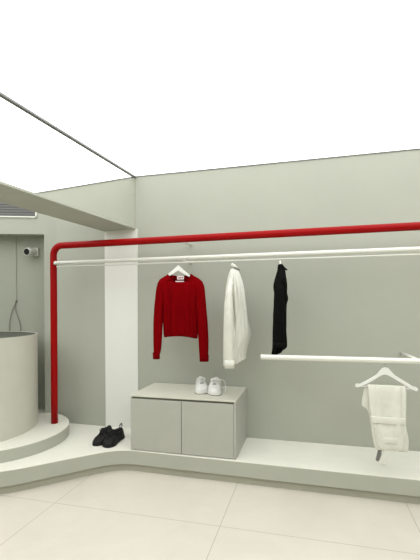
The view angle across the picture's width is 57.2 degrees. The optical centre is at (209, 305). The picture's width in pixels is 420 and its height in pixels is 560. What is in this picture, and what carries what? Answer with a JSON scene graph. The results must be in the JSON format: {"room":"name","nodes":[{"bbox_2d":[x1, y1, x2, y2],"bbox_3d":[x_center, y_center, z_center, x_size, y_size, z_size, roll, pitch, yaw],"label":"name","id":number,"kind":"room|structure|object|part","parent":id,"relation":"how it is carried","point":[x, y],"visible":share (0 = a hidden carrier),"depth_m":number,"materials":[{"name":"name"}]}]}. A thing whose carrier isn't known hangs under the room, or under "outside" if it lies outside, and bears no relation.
{"room":"clothing store","nodes":[
{"label":"clothing store","id":0,"kind":"room"},
{"bbox_2d":[0,235,43,236],"bbox_3d":[-2.356,-0.787,3.837,1.429,0.177,0.120,0,0,-4],"label":"niche","id":1,"kind":"object","parent":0,"point":[0,235],"depth_m":3.88,"materials":[{"name":"paint"}]},
{"bbox_2d":[9,237,20,330],"bbox_3d":[-1.984,-0.188,3.914,0.117,1.020,0.020,0,0,-6],"label":"cord","id":2,"kind":"object","parent":1,"relation":"hanging from","point":[16,237],"visible":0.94,"depth_m":3.92,"materials":[{"name":"grey plastic"}]},
{"bbox_2d":[0,237,44,408],"bbox_3d":[-2.356,0.224,3.917,1.549,2.200,0.040,0,0,-4],"label":"wall","id":3,"kind":"structure","parent":0,"point":[29,306],"depth_m":3.93,"materials":[{"name":"paint"}]},
{"bbox_2d":[23,247,38,255],"bbox_3d":[-1.800,-0.542,3.881,0.088,0.094,0.146,0,0,15],"label":"security camera","id":4,"kind":"object","parent":3,"relation":"attached to","point":[27,251],"visible":1,"depth_m":3.84,"materials":[{"name":"grey plastic"}]},
{"bbox_2d":[0,213,56,412],"bbox_3d":[-2.285,0.064,3.762,1.550,2.520,0.040,0,0,-4],"label":"wall","id":5,"kind":"structure","parent":0,"point":[50,223],"depth_m":3.79,"materials":[{"name":"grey paint"}]},
{"bbox_2d":[0,202,36,217],"bbox_3d":[-2.157,-0.995,3.746,0.914,0.265,0.011,0,0,-4],"label":"air vent","id":6,"kind":"object","parent":5,"relation":"in","point":[6,210],"visible":0.27,"depth_m":3.77,"materials":[{"name":"white metal"}]},
{"bbox_3d":[-2.157,-0.995,3.746,0.914,0.265,0.011,0,0,-4],"label":"frame","id":7,"kind":"part","parent":6,"relation":"part of","materials":[{"name":"white metal"}]},
{"bbox_2d":[0,181,135,230],"bbox_3d":[-1.558,-0.682,1.581,0.335,0.077,4.400,0,0,19],"label":"beam","id":8,"kind":"structure","parent":0,"point":[12,195],"depth_m":2.77,"materials":[{"name":"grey paint"}]},
{"bbox_2d":[0,0,419,175],"bbox_3d":[-0.661,-1.236,1.642,7.490,0.060,5.250,0,0,15],"label":"ceiling","id":9,"kind":"structure","parent":0,"point":[151,87],"depth_m":2.02,"materials":[{"name":"white paint"}]},
{"bbox_2d":[0,470,419,559],"bbox_3d":[-0.727,1.364,1.327,7.490,0.100,4.600,0,0,15],"label":"floor","id":10,"kind":"structure","parent":0,"point":[122,514],"depth_m":2.33,"materials":[{"name":"beige tile"}]},
{"bbox_2d":[0,423,419,503],"bbox_3d":[-0.315,1.227,2.738,7.200,0.170,1.462,0,0,15],"label":"display platform","id":11,"kind":"object","parent":10,"relation":"on","point":[354,471],"visible":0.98,"depth_m":2.84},
{"bbox_2d":[0,413,68,462],"bbox_3d":[-2.173,1.106,3.384,1.879,0.095,1.115,0,0,15],"label":"step","id":12,"kind":"structure","parent":11,"relation":"on","point":[44,436],"depth_m":3.08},
{"bbox_2d":[0,331,37,441],"bbox_3d":[-2.107,0.657,3.297,1.156,0.802,1.156,0,0,15],"label":"counter","id":13,"kind":"object","parent":12,"relation":"on","point":[18,349],"depth_m":3.13,"materials":[{"name":"light beige plaster"}]},
{"bbox_2d":[0,332,35,337],"bbox_3d":[-2.109,0.273,3.297,1.132,0.026,1.132,0,0,15],"label":"countertop","id":14,"kind":"structure","parent":13,"relation":"on","point":[2,334],"depth_m":3.45,"materials":[{"name":"stone"}]},
{"bbox_2d":[50,222,419,423],"bbox_3d":[0.947,0.227,2.978,4.847,1.626,0.352,0,0,15],"label":"frame","id":15,"kind":"object","parent":12,"relation":"on","point":[410,226],"visible":1,"depth_m":3.16,"materials":[{"name":"red metal"}]},
{"bbox_2d":[92,425,111,445],"bbox_3d":[-0.902,1.094,3.275,0.117,0.103,0.283,0,0,10],"label":"sneaker","id":16,"kind":"object","parent":11,"relation":"on","point":[98,440],"visible":0.77,"depth_m":3.21,"materials":[{"name":"black fabric"}]},
{"bbox_2d":[102,423,124,447],"bbox_3d":[-0.815,1.087,3.241,0.119,0.117,0.293,0,0,11],"label":"sneaker","id":17,"kind":"object","parent":11,"relation":"on","point":[114,436],"visible":1,"depth_m":3.20,"materials":[{"name":"black fabric"}]},
{"bbox_2d":[131,383,246,459],"bbox_3d":[-0.157,0.922,3.187,0.849,0.438,0.493,0,0,15],"label":"base cabinet","id":18,"kind":"object","parent":11,"relation":"on","point":[165,417],"visible":0.98,"depth_m":2.96,"materials":[{"name":"laminate"}]},
{"bbox_3d":[-0.423,0.936,3.010,0.422,0.402,0.018,0,0,15],"label":"door","id":19,"kind":"part","parent":18,"relation":"part of","materials":[{"name":"laminate"}]},
{"bbox_2d":[195,376,207,394],"bbox_3d":[-0.069,0.646,3.182,0.115,0.112,0.278,0,0,-1],"label":"sneaker","id":20,"kind":"object","parent":18,"relation":"on","point":[201,387],"visible":0.94,"depth_m":3.10,"materials":[{"name":"white leather"}]},
{"bbox_3d":[-0.019,0.933,2.905,0.405,0.402,0.018,0,0,15],"label":"door","id":21,"kind":"part","parent":18,"relation":"part of","materials":[{"name":"laminate"}]},
{"bbox_2d":[207,377,225,395],"bbox_3d":[0.054,0.645,3.130,0.151,0.114,0.278,0,0,3],"label":"sneaker","id":22,"kind":"object","parent":18,"relation":"on","point":[215,387],"visible":1,"depth_m":3.05,"materials":[{"name":"white leather"}]},
{"bbox_2d":[56,149,419,450],"bbox_3d":[0.982,0.044,3.217,5.118,2.520,0.120,0,0,15],"label":"wall","id":23,"kind":"structure","parent":0,"point":[349,306],"depth_m":3.24,"materials":[{"name":"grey paint"}]},
{"bbox_2d":[104,229,138,427],"bbox_3d":[-0.833,0.217,3.620,0.336,1.855,0.012,0,0,15],"label":"column","id":24,"kind":"structure","parent":23,"relation":"attached to","point":[121,281],"depth_m":3.62,"materials":[{"name":"white paint"}]},
{"bbox_2d":[54,247,419,266],"bbox_3d":[0.964,-0.372,2.949,4.802,0.062,0.398,0,0,15],"label":"rail","id":25,"kind":"object","parent":23,"relation":"attached to","point":[397,249],"visible":1,"depth_m":2.93,"materials":[{"name":"white metal"}]},
{"bbox_2d":[168,260,189,276],"bbox_3d":[-0.254,-0.295,3.080,0.320,0.207,0.030,0,0,0],"label":"clothes hanger","id":26,"kind":"object","parent":25,"relation":"hanging from","point":[178,268],"visible":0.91,"depth_m":3.07,"materials":[{"name":"white plastic"}]},
{"bbox_2d":[153,274,208,361],"bbox_3d":[-0.234,0.096,3.078,0.448,0.699,0.142,0,0,0],"label":"knit sweater","id":27,"kind":"object","parent":26,"relation":"hanging from","point":[180,309],"visible":1,"depth_m":3.04,"materials":[{"name":"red fabric"}]},
{"bbox_3d":[0.953,-0.350,2.763,4.730,0.018,0.011,0,0,15],"label":"thin rod","id":28,"kind":"part","parent":25,"relation":"part of","materials":[{"name":"white metal"}]},
{"bbox_3d":[0.173,-0.277,2.965,0.012,0.248,0.360,0,0,4],"label":"clothes hanger","id":29,"kind":"object","parent":25,"relation":"hanging from","visible":0},
{"bbox_2d":[223,264,250,368],"bbox_3d":[0.205,0.071,2.968,0.215,0.785,0.462,0,0,4],"label":"shirt","id":30,"kind":"object","parent":29,"relation":"hanging from","point":[236,331],"visible":1,"depth_m":2.81,"materials":[{"name":"white fabric"}]},
{"bbox_3d":[0.524,-0.293,2.874,0.012,0.222,0.230,0,0,4],"label":"clothes hanger","id":31,"kind":"object","parent":25,"relation":"hanging from","visible":0},
{"bbox_2d":[271,264,287,354],"bbox_3d":[0.520,0.029,2.881,0.126,0.678,0.347,0,0,4],"label":"shirt","id":32,"kind":"object","parent":31,"relation":"hanging from","point":[279,337],"visible":1,"depth_m":2.73,"materials":[{"name":"fabric"}]},
{"bbox_2d":[136,148,419,176],"bbox_3d":[1.323,-1.214,3.060,4.163,0.006,0.006,0,0,15],"label":"trim","id":33,"kind":"structure","parent":23,"relation":"attached to","point":[416,148],"depth_m":3.24,"materials":[{"name":"grey metal"}]},
{"bbox_2d":[261,352,419,363],"bbox_3d":[1.851,0.360,2.634,2.936,0.042,0.565,0,0,15],"label":"rail","id":34,"kind":"object","parent":23,"relation":"attached to","point":[410,359],"visible":1,"depth_m":2.60,"materials":[{"name":"white metal"}]},
{"bbox_2d":[355,357,417,390],"bbox_3d":[1.162,0.446,2.545,0.384,0.215,0.035,0,0,15],"label":"clothes hanger","id":35,"kind":"object","parent":34,"relation":"hanging from","point":[383,371],"visible":0.92,"depth_m":2.54,"materials":[{"name":"white plastic"}]},
{"bbox_2d":[362,384,408,464],"bbox_3d":[1.152,0.781,2.538,0.280,0.516,0.078,0,0,15],"label":"trousers","id":36,"kind":"object","parent":35,"relation":"hanging from","point":[385,405],"visible":1,"depth_m":2.51,"materials":[{"name":"beige fabric"}]},
{"bbox_3d":[1.152,0.728,2.559,0.269,0.398,0.037,0,0,15],"label":"leg","id":37,"kind":"part","parent":36,"relation":"part of","materials":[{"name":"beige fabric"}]},
{"bbox_3d":[1.135,0.985,2.519,0.042,0.107,0.020,0,0,15],"label":"tag cord","id":38,"kind":"part","parent":36,"relation":"part of","materials":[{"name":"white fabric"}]},
{"bbox_3d":[-1.574,-0.924,1.571,0.655,0.529,4.381,0,0,15],"label":"wall","id":39,"kind":"structure","parent":0,"visible":0},
{"bbox_2d":[0,96,135,227],"bbox_3d":[-1.415,-0.924,1.532,0.015,0.526,4.360,0,0,19],"label":"wall mirror","id":40,"kind":"object","parent":39,"relation":"attached to","point":[36,157],"visible":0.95,"depth_m":2.62,"materials":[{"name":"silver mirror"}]},
{"bbox_2d":[0,92,135,177],"bbox_3d":[-1.414,-1.195,1.520,0.026,0.012,4.380,0,0,19],"label":"trim","id":41,"kind":"structure","parent":39,"relation":"attached to","point":[1,93],"depth_m":2.62,"materials":[{"name":"grey metal"}]}
]}

